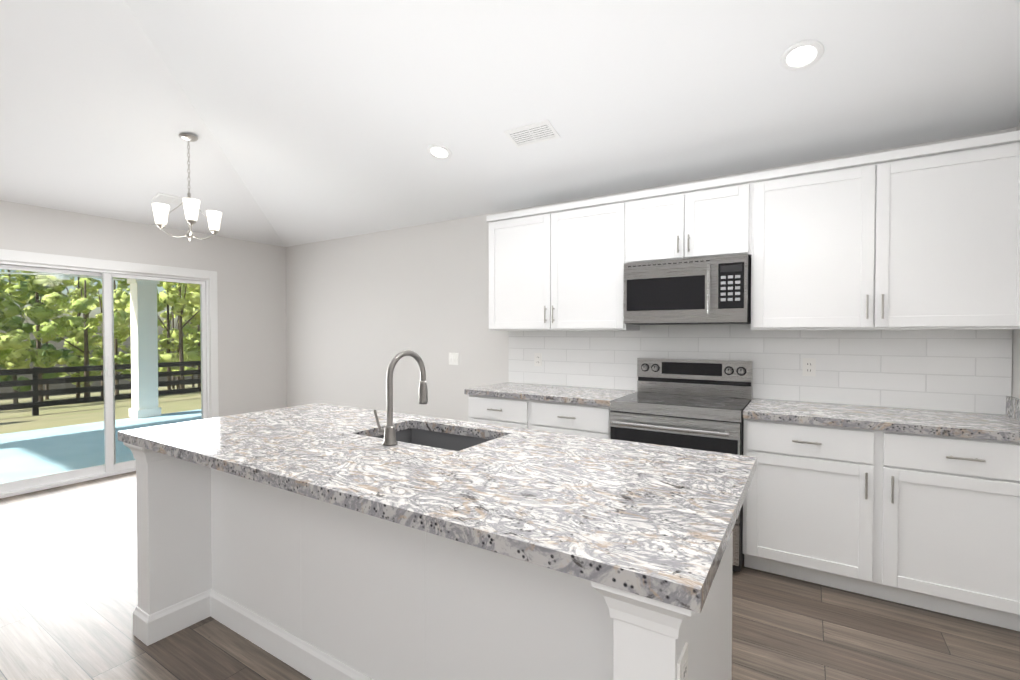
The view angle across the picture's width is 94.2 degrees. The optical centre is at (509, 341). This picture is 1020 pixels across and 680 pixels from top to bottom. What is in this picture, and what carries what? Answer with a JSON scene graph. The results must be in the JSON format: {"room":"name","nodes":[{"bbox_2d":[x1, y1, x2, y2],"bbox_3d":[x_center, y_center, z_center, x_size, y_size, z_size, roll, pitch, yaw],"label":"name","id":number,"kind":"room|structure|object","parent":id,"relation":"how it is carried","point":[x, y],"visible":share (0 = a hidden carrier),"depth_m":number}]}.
{"room":"kitchen","nodes":[
{"label":"kitchen","id":0,"kind":"room"},
{"bbox_2d":[0,200,287,416],"bbox_3d":[-4.646,0.072,3.238,0.150,2.460,6.900,1,1,32],"label":"wall","id":1,"kind":"structure","parent":0,"point":[252,375],"depth_m":5.35},
{"bbox_2d":[0,261,209,498],"bbox_3d":[-3.826,0.302,4.542,0.123,1.954,1.724,1,1,32],"label":"door","id":2,"kind":"structure","parent":1,"relation":"in","point":[110,467],"depth_m":4.49},
{"bbox_2d":[0,249,218,417],"bbox_3d":[-3.758,0.260,4.507,0.028,2.040,1.857,1,1,32],"label":"door frame","id":3,"kind":"structure","parent":1,"relation":"attached to","point":[52,260],"depth_m":4.82},
{"bbox_2d":[0,471,1019,679],"bbox_3d":[-1.833,1.381,1.488,6.800,0.100,6.900,1,1,32],"label":"floor","id":4,"kind":"structure","parent":0,"point":[68,583],"depth_m":2.19},
{"bbox_2d":[123,442,750,679],"bbox_3d":[-0.432,0.884,1.909,2.411,0.880,1.018,1,1,32],"label":"kitchen island","id":5,"kind":"object","parent":4,"relation":"on","point":[318,541],"depth_m":1.68},
{"bbox_2d":[118,403,756,613],"bbox_3d":[-0.437,0.424,1.886,2.440,0.040,1.020,1,1,32],"label":"island countertop","id":6,"kind":"structure","parent":5,"relation":"on","point":[652,522],"depth_m":1.37},
{"bbox_2d":[370,350,429,445],"bbox_3d":[-0.444,0.219,1.947,0.110,0.367,0.240,1,1,32],"label":"faucet","id":7,"kind":"object","parent":6,"relation":"on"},
{"bbox_2d":[370,426,497,449],"bbox_3d":[-0.343,0.540,2.066,0.654,0.222,0.434,1,1,32],"label":"sink","id":8,"kind":"object","parent":6,"relation":"in","point":[424,435],"depth_m":2.27},
{"bbox_2d":[468,396,539,429],"bbox_3d":[0.098,0.853,3.796,0.637,0.879,0.617,1,1,32],"label":"base cabinet","id":9,"kind":"object","parent":4,"relation":"on","point":[481,409],"depth_m":3.51},
{"bbox_2d":[540,400,610,438],"bbox_3d":[0.530,0.857,3.524,0.693,0.879,0.617,1,1,32],"label":"base cabinet","id":10,"kind":"object","parent":4,"relation":"on","point":[576,419],"depth_m":3.21},
{"bbox_2d":[464,380,633,407],"bbox_3d":[0.314,0.395,3.636,1.187,0.040,0.621,1,1,32],"label":"countertop","id":11,"kind":"structure","parent":10,"relation":"on","point":[554,393],"depth_m":3.48},
{"bbox_2d":[609,358,752,571],"bbox_3d":[1.106,0.718,3.066,0.756,1.172,0.727,1,1,32],"label":"range","id":12,"kind":"object","parent":4,"relation":"on","point":[698,404],"visible":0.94,"depth_m":2.95},
{"bbox_2d":[742,420,1019,630],"bbox_3d":[1.990,0.873,2.604,1.221,0.879,0.617,1,1,32],"label":"base cabinet","id":13,"kind":"object","parent":4,"relation":"on","point":[888,465],"depth_m":2.33},
{"bbox_2d":[743,396,1019,443],"bbox_3d":[1.981,0.412,2.585,1.223,0.040,0.621,1,1,32],"label":"countertop","id":14,"kind":"structure","parent":13,"relation":"on","point":[922,421],"depth_m":2.45},
{"bbox_2d":[0,0,1019,246],"bbox_3d":[-1.833,-2.136,1.429,6.800,2.055,6.900,1,1,32],"label":"ceiling","id":15,"kind":"structure","parent":0,"point":[310,120],"depth_m":2.81},
{"bbox_2d":[151,192,183,206],"bbox_3d":[-3.130,-1.309,4.410,0.160,0.006,0.300,-17,-8,31],"label":"ceiling vent","id":16,"kind":"object","parent":15,"relation":"in","point":[167,199],"visible":0.65,"depth_m":4.37},
{"bbox_2d":[152,133,221,240],"bbox_3d":[-2.429,-1.165,3.657,0.451,0.798,0.436,1,1,32],"label":"chandelier","id":17,"kind":"object","parent":15,"relation":"hanging from","point":[161,212],"visible":1,"depth_m":3.60},
{"bbox_2d":[427,144,451,159],"bbox_3d":[-0.516,-1.377,3.458,0.180,0.010,0.180,1,-14,32],"label":"recessed light","id":18,"kind":"object","parent":15,"relation":"in","point":[438,151],"visible":1,"depth_m":3.45},
{"bbox_2d":[504,119,559,147],"bbox_3d":[0.143,-1.357,3.115,0.330,0.006,0.180,1,-14,32],"label":"ceiling vent","id":19,"kind":"object","parent":15,"relation":"in","point":[534,133],"visible":1,"depth_m":3.11},
{"bbox_2d":[780,40,823,70],"bbox_3d":[1.388,-1.357,2.259,0.180,0.010,0.180,1,-14,32],"label":"recessed light","id":20,"kind":"object","parent":15,"relation":"in","point":[800,55],"visible":1,"depth_m":2.25},
{"bbox_2d":[284,128,1011,420],"bbox_3d":[-0.030,0.054,4.319,6.450,2.460,0.150,1,1,32],"label":"wall","id":21,"kind":"structure","parent":0,"point":[344,321],"depth_m":4.94},
{"bbox_2d":[449,353,457,364],"bbox_3d":[-0.543,0.169,4.548,0.116,0.114,0.011,1,1,32],"label":"switch plate","id":22,"kind":"object","parent":21,"relation":"attached to","point":[453,358],"visible":1,"depth_m":4.55},
{"bbox_2d":[534,353,541,365],"bbox_3d":[0.239,0.158,4.044,0.070,0.114,0.007,1,1,32],"label":"outlet","id":23,"kind":"object","parent":21,"relation":"attached to","point":[537,359],"visible":1,"depth_m":4.04},
{"bbox_2d":[487,193,639,330],"bbox_3d":[0.398,-0.555,3.748,1.170,0.944,0.337,1,1,32],"label":"upper cabinet","id":24,"kind":"object","parent":21,"relation":"attached to","point":[560,267],"depth_m":3.57},
{"bbox_2d":[627,173,754,262],"bbox_3d":[1.223,-0.776,3.225,0.780,0.484,0.337,1,1,32],"label":"upper cabinet","id":25,"kind":"object","parent":21,"relation":"attached to","point":[715,217],"depth_m":3.05},
{"bbox_2d":[623,254,750,324],"bbox_3d":[1.186,-0.322,3.176,0.756,0.416,0.449,1,1,32],"label":"microwave","id":26,"kind":"object","parent":25,"relation":"attached to","point":[703,290],"visible":1,"depth_m":3.00},
{"bbox_2d":[803,358,815,376],"bbox_3d":[1.893,0.165,3.002,0.070,0.114,0.007,1,1,32],"label":"outlet","id":27,"kind":"object","parent":21,"relation":"attached to","point":[809,366],"visible":1,"depth_m":3.00},
{"bbox_2d":[751,130,1019,329],"bbox_3d":[2.067,-0.537,2.697,1.215,0.944,0.337,1,1,32],"label":"upper cabinet","id":28,"kind":"object","parent":21,"relation":"attached to","point":[926,237],"depth_m":2.52},
{"bbox_2d":[1011,121,1019,398],"bbox_3d":[0.981,-0.747,-0.320,0.150,4.215,6.900,1,1,32],"label":"wall","id":29,"kind":"structure","parent":0,"point":[1015,378],"depth_m":2.48},
{"bbox_2d":[1004,396,1019,419],"bbox_3d":[2.490,0.348,2.264,0.020,0.100,0.621,1,1,32],"label":"backsplash","id":30,"kind":"structure","parent":29,"relation":"attached to","point":[1011,404],"depth_m":2.46},
{"label":"outside","id":31,"kind":"structure","parent":0,"visible":0},
{"bbox_2d":[0,384,200,433],"bbox_3d":[-32.508,4.038,24.754,69.840,5.954,120.000,1,1,32],"label":"ground","id":32,"kind":"structure","parent":31,"point":[77,410],"depth_m":12.69},
{"bbox_2d":[0,361,200,415],"bbox_3d":[-25.764,1.786,20.178,30.090,2.930,32.490,1,1,32],"label":"fence","id":33,"kind":"object","parent":32,"relation":"on","point":[33,394],"depth_m":13.31},
{"bbox_2d":[0,269,200,403],"bbox_3d":[-19.701,-2.741,36.697,30.937,14.815,47.911,1,1,32],"label":"trees","id":34,"kind":"object","parent":32,"relation":"on","point":[51,334],"depth_m":21.80},
{"bbox_2d":[0,409,201,482],"bbox_3d":[-5.054,1.371,6.235,3.690,0.160,7.200,1,1,32],"label":"patio slab","id":35,"kind":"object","parent":32,"relation":"on","point":[88,452],"depth_m":5.79},
{"bbox_2d":[127,279,160,418],"bbox_3d":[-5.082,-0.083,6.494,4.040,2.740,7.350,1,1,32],"label":"column","id":36,"kind":"structure","parent":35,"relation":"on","point":[148,371],"depth_m":7.86},
{"bbox_2d":[0,271,123,279],"bbox_3d":[-5.632,-1.029,6.031,1.255,0.467,1.213,1,1,32],"label":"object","id":37,"kind":"object","parent":36,"relation":"hanging from","point":[63,276],"depth_m":5.92}
]}

